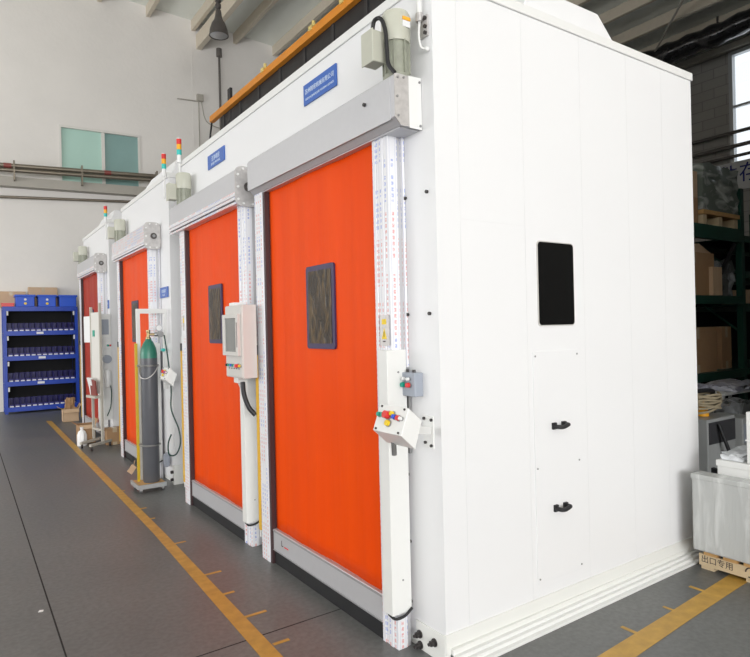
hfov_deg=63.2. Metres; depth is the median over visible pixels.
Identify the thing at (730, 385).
sheet
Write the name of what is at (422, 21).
conduit pipe
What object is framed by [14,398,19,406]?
storage bin
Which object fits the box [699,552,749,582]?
wooden pallet
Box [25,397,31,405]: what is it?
storage bin
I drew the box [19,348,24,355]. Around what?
storage bin
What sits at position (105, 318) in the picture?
panel
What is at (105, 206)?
tower
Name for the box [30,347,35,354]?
storage bin
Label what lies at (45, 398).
storage bin
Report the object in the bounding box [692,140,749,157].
pipe
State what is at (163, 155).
tower
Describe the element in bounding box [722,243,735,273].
bar
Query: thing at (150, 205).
booth
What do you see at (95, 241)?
booth
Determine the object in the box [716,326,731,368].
cardboard box
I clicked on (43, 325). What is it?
storage bin
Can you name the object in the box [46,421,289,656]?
floor marking
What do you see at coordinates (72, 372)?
storage bin
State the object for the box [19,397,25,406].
storage bin
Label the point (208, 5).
purlin
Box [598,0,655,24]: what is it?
purlin
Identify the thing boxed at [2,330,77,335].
shelf
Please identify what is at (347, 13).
beam
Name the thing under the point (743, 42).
beam
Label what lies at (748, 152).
pipe
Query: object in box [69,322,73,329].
storage bin
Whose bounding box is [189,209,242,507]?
curtain
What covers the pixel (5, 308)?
shelf
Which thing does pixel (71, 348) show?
storage bin
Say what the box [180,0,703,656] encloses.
booth
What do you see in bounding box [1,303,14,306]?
bin
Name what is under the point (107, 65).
wall
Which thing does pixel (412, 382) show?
switch box
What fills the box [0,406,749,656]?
floor
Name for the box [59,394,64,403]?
storage bin
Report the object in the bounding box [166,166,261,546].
roller door
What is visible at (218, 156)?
name sign
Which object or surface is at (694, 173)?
cardboard box
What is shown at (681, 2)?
tie
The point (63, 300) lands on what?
crate
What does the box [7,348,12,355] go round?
storage bin
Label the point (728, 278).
plastic bag
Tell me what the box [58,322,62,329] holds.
storage bin
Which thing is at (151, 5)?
purlin
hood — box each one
[99,210,121,224]
[147,160,181,187]
[515,0,610,39]
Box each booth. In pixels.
[82,210,121,426]
[121,160,183,484]
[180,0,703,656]
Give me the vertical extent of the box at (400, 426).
0.243 m
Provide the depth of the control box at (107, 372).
8.85 m
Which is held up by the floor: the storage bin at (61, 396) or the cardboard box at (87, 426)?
the cardboard box at (87, 426)
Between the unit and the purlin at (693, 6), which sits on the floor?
the unit
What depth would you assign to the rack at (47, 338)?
13.16 m
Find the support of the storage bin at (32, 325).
on the rack at (47, 338)
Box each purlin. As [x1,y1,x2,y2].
[146,0,159,16]
[191,0,215,30]
[233,0,277,43]
[272,0,338,55]
[566,0,590,5]
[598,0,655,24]
[611,0,722,44]
[638,4,749,52]
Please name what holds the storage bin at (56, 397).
on the rack at (47, 338)
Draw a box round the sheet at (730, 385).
[697,378,749,392]
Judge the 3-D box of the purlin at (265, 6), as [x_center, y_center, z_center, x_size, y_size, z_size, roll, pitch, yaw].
[4.387,-7.671,4.108,0.090,0.250,29.600,-1,0,-35]
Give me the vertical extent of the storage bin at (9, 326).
0.200 m
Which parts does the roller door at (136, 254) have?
drive motor, plate, post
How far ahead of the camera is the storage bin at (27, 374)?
12.88 m
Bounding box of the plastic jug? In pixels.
[77,427,86,445]
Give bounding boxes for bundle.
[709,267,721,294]
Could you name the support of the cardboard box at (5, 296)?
on the rack at (47, 338)
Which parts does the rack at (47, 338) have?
panel, panel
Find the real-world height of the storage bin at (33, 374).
0.200 m
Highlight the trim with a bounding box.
[191,31,194,150]
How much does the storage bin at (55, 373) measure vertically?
0.200 m
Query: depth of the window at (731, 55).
15.11 m
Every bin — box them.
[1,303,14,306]
[6,323,12,330]
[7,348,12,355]
[8,373,13,381]
[8,398,13,407]
[12,323,17,330]
[13,348,18,355]
[14,373,19,381]
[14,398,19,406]
[18,323,23,330]
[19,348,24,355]
[19,372,24,380]
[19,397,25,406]
[24,323,29,330]
[24,347,30,355]
[25,372,30,380]
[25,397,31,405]
[30,323,35,330]
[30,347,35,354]
[31,372,36,380]
[31,396,36,405]
[36,323,40,330]
[36,347,41,354]
[36,396,42,404]
[37,371,41,379]
[41,323,46,330]
[41,371,47,379]
[42,347,46,354]
[42,395,48,404]
[47,323,51,329]
[47,347,52,354]
[47,371,53,379]
[47,395,53,403]
[52,322,57,329]
[53,346,57,354]
[53,371,58,378]
[53,395,59,403]
[57,346,63,353]
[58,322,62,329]
[58,370,63,378]
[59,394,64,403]
[63,322,68,329]
[63,370,69,378]
[64,346,68,353]
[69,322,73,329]
[69,346,74,353]
[69,370,74,377]
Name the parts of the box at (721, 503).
lid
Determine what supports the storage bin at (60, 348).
on the rack at (47, 338)
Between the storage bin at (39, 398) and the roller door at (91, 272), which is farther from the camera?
the storage bin at (39, 398)
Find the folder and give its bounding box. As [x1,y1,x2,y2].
[90,379,96,395]
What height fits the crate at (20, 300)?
0.250 m
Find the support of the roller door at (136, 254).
attached to the booth at (150, 205)
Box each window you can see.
[58,124,140,196]
[728,45,749,162]
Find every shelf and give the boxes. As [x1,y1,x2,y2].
[1,306,77,310]
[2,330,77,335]
[3,354,78,360]
[3,378,78,386]
[4,402,79,412]
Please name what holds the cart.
on the floor
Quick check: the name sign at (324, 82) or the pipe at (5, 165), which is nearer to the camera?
the name sign at (324, 82)
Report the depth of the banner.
14.91 m
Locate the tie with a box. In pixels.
[654,0,683,51]
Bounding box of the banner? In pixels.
[719,159,749,188]
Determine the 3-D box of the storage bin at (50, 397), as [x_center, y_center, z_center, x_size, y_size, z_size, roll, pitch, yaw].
[-7.011,1.555,13.165,0.094,0.200,0.302,-1,0,-35]
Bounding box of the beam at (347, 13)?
[209,0,385,138]
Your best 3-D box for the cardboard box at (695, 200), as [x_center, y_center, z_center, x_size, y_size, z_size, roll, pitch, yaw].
[4.272,-1.676,8.820,0.500,0.375,0.550,-1,0,-35]
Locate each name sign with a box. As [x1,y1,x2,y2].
[160,286,168,297]
[208,145,224,169]
[303,63,336,106]
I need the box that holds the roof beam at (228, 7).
[196,0,242,49]
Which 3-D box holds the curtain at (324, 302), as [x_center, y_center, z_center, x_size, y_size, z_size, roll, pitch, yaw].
[-0.334,0.184,3.667,0.018,2.395,1.305,-1,0,-35]
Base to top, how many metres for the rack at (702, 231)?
3.620 m
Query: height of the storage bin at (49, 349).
0.200 m
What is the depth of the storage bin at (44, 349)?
13.04 m
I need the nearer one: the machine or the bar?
the machine
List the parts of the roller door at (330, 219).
warning plate, post, drive motor, plate, plate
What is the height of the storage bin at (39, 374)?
0.200 m
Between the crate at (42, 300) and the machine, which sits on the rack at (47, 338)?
the crate at (42, 300)
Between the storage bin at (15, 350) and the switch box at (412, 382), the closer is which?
the switch box at (412, 382)
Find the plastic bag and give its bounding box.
[714,259,735,295]
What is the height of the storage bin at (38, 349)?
0.200 m
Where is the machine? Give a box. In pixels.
[697,388,735,473]
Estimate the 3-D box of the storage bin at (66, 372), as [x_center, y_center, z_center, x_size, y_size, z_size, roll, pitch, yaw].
[-6.764,1.019,13.344,0.094,0.200,0.302,-1,0,-35]
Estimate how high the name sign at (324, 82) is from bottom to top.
0.130 m
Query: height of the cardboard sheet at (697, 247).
0.135 m
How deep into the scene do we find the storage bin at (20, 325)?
12.83 m
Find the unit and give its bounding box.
[708,397,749,414]
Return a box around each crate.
[13,294,35,306]
[36,295,56,306]
[56,295,76,306]
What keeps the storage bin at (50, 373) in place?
on the rack at (47, 338)
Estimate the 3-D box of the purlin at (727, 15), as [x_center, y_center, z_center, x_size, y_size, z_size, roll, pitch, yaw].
[11.454,-7.135,8.960,0.090,0.250,29.600,-1,0,-35]
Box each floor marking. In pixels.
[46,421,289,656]
[597,574,746,656]
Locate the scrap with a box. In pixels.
[65,397,76,408]
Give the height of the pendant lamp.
2.126 m
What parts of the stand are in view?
post, post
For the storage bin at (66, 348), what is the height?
0.200 m
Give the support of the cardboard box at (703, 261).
on the rack at (702, 231)
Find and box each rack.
[1,306,79,414]
[694,188,747,399]
[694,215,749,409]
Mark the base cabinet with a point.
(740, 420)
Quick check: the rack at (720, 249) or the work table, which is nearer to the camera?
the work table
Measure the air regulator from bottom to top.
1.440 m
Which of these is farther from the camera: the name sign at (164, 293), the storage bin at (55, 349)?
the storage bin at (55, 349)
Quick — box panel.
[101,314,112,419]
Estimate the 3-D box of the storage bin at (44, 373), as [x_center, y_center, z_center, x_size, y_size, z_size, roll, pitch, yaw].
[-7.110,1.027,13.106,0.094,0.200,0.302,-1,0,-35]
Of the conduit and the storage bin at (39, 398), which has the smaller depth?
the storage bin at (39, 398)
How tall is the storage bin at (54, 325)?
0.200 m
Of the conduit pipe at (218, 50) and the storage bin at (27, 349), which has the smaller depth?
the storage bin at (27, 349)
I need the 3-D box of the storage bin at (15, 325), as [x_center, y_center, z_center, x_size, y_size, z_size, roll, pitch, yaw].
[-7.566,-0.013,12.808,0.094,0.200,0.302,-1,0,-35]
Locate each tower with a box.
[104,205,106,239]
[161,153,165,198]
[176,138,181,171]
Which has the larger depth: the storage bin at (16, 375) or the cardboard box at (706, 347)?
the storage bin at (16, 375)
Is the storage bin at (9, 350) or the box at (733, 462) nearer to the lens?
the box at (733, 462)
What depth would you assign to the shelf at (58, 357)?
13.00 m
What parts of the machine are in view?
handle, rope coil, panel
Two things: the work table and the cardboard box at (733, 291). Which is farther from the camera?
the cardboard box at (733, 291)
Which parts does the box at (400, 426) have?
arm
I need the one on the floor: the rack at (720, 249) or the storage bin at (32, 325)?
the rack at (720, 249)
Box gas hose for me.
[164,335,180,455]
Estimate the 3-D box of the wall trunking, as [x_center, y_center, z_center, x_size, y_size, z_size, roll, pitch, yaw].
[-5.643,-3.345,14.231,15.000,0.698,0.380,-1,0,-31]
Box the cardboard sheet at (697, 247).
[694,244,709,252]
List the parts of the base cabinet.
panel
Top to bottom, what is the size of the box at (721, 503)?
0.487 m
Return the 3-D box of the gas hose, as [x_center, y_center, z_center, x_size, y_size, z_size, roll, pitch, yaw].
[-2.099,0.686,6.245,0.200,1.242,0.084,-1,0,24]
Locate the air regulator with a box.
[161,337,169,466]
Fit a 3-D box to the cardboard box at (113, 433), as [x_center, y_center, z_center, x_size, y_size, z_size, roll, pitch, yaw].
[-3.819,1.565,8.903,0.220,0.242,0.162,-1,0,-35]
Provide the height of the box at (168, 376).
0.278 m
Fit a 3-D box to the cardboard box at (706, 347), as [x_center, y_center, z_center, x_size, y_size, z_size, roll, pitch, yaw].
[4.425,0.315,8.948,1.020,0.647,0.662,-1,0,-35]
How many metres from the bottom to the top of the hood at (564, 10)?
0.165 m
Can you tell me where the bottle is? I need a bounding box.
[698,407,708,416]
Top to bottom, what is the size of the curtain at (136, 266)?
2.395 m
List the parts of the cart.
post, chain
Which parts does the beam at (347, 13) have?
post, post, post, post, post, post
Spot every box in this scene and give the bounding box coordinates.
[0,291,25,307]
[28,287,57,306]
[58,403,80,421]
[71,418,97,442]
[104,369,110,387]
[104,426,120,444]
[160,367,176,391]
[222,302,257,416]
[373,404,434,455]
[400,369,422,452]
[691,471,749,563]
[692,171,697,197]
[693,197,697,222]
[694,252,714,295]
[696,327,716,372]
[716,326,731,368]
[716,445,749,478]
[732,290,749,302]
[745,411,749,463]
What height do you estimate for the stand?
2.050 m
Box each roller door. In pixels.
[73,246,108,439]
[107,219,162,477]
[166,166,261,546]
[247,8,421,649]
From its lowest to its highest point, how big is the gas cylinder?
1.613 m
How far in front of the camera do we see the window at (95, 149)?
14.10 m
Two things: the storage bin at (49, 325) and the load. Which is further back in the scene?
the storage bin at (49, 325)
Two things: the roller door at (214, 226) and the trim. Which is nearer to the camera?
the roller door at (214, 226)
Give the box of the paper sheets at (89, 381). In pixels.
[87,377,92,394]
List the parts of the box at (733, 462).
lid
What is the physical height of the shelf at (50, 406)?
0.095 m
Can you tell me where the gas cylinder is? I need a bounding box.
[140,325,163,482]
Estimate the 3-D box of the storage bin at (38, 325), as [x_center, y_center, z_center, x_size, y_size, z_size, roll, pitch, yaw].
[-7.220,-0.021,13.046,0.094,0.200,0.302,-1,0,-35]
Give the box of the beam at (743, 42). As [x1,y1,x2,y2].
[673,36,749,68]
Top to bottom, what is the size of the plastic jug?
0.265 m
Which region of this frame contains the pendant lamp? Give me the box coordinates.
[209,0,228,39]
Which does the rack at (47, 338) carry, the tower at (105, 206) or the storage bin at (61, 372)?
the storage bin at (61, 372)
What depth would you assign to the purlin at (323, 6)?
14.91 m
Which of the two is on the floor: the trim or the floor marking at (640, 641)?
the floor marking at (640, 641)
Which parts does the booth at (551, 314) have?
wall panel, corner plate, wall panel, wall panel, wall panel, wall panel, access panel, handle, handle, wall panel, wall panel, wall panel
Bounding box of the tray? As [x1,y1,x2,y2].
[86,395,100,398]
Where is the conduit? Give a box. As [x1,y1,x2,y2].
[177,94,219,146]
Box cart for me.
[127,309,166,492]
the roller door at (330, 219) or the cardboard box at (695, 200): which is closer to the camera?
the roller door at (330, 219)
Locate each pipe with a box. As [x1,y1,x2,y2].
[0,163,155,177]
[0,167,152,181]
[0,195,130,202]
[216,48,221,129]
[415,0,428,51]
[692,126,749,144]
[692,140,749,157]
[701,151,749,162]
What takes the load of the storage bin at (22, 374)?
on the rack at (47, 338)
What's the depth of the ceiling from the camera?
14.57 m
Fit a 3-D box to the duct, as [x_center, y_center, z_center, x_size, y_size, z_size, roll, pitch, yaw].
[7.620,-6.847,14.450,0.590,0.680,11.009,-1,0,-35]
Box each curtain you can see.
[83,273,98,421]
[123,250,148,444]
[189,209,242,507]
[269,145,381,589]
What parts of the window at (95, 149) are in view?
pane, pane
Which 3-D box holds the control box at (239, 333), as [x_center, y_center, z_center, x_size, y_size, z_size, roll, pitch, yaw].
[-0.959,0.221,4.360,0.170,0.821,0.323,-1,0,-35]
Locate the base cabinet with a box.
[717,412,746,446]
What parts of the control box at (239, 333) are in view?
screen frame, plate, support arm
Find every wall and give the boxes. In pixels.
[0,0,284,411]
[672,35,749,241]
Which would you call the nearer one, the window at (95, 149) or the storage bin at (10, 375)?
the storage bin at (10, 375)
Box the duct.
[642,8,749,64]
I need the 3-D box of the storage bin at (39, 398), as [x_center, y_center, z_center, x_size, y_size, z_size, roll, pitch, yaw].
[-7.184,1.559,13.046,0.094,0.200,0.302,-1,0,-35]
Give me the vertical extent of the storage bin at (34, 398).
0.200 m
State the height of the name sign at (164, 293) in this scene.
0.115 m
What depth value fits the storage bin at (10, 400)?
12.85 m
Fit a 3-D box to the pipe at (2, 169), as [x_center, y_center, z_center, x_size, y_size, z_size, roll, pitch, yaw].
[-5.584,-3.472,14.128,15.003,0.567,0.088,-1,0,-31]
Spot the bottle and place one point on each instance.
(706, 414)
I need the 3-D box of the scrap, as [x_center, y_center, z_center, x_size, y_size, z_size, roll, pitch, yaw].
[-5.692,1.490,11.379,0.189,0.417,0.176,-1,0,-35]
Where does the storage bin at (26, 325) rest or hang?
on the rack at (47, 338)
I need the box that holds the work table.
[705,390,749,399]
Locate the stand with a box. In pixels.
[80,303,111,450]
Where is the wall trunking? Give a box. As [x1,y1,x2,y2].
[0,160,157,196]
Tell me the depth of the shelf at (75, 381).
12.98 m
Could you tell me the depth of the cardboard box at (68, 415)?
11.28 m
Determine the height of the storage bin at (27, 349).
0.200 m
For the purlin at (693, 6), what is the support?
attached to the ceiling
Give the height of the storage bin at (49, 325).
0.200 m
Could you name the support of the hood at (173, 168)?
attached to the booth at (150, 205)
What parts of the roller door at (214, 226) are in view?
drive motor, plate, post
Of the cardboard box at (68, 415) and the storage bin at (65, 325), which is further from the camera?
the storage bin at (65, 325)
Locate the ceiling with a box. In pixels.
[128,0,749,63]
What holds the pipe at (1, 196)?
attached to the wall at (107, 65)
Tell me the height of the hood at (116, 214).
0.165 m
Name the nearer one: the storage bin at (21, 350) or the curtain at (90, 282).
the curtain at (90, 282)
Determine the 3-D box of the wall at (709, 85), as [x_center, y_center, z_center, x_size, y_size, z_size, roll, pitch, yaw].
[12.526,-3.196,10.182,0.300,9.000,30.500,-1,0,-35]
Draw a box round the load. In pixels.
[692,163,739,228]
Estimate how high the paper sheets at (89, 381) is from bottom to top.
0.268 m
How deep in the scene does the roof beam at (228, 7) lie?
14.31 m
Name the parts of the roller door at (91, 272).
drive motor, plate, post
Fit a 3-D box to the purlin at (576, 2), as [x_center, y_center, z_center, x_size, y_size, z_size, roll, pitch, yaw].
[8.804,-7.336,7.140,0.090,0.250,29.600,-1,0,-35]
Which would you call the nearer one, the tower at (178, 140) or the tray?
the tower at (178, 140)

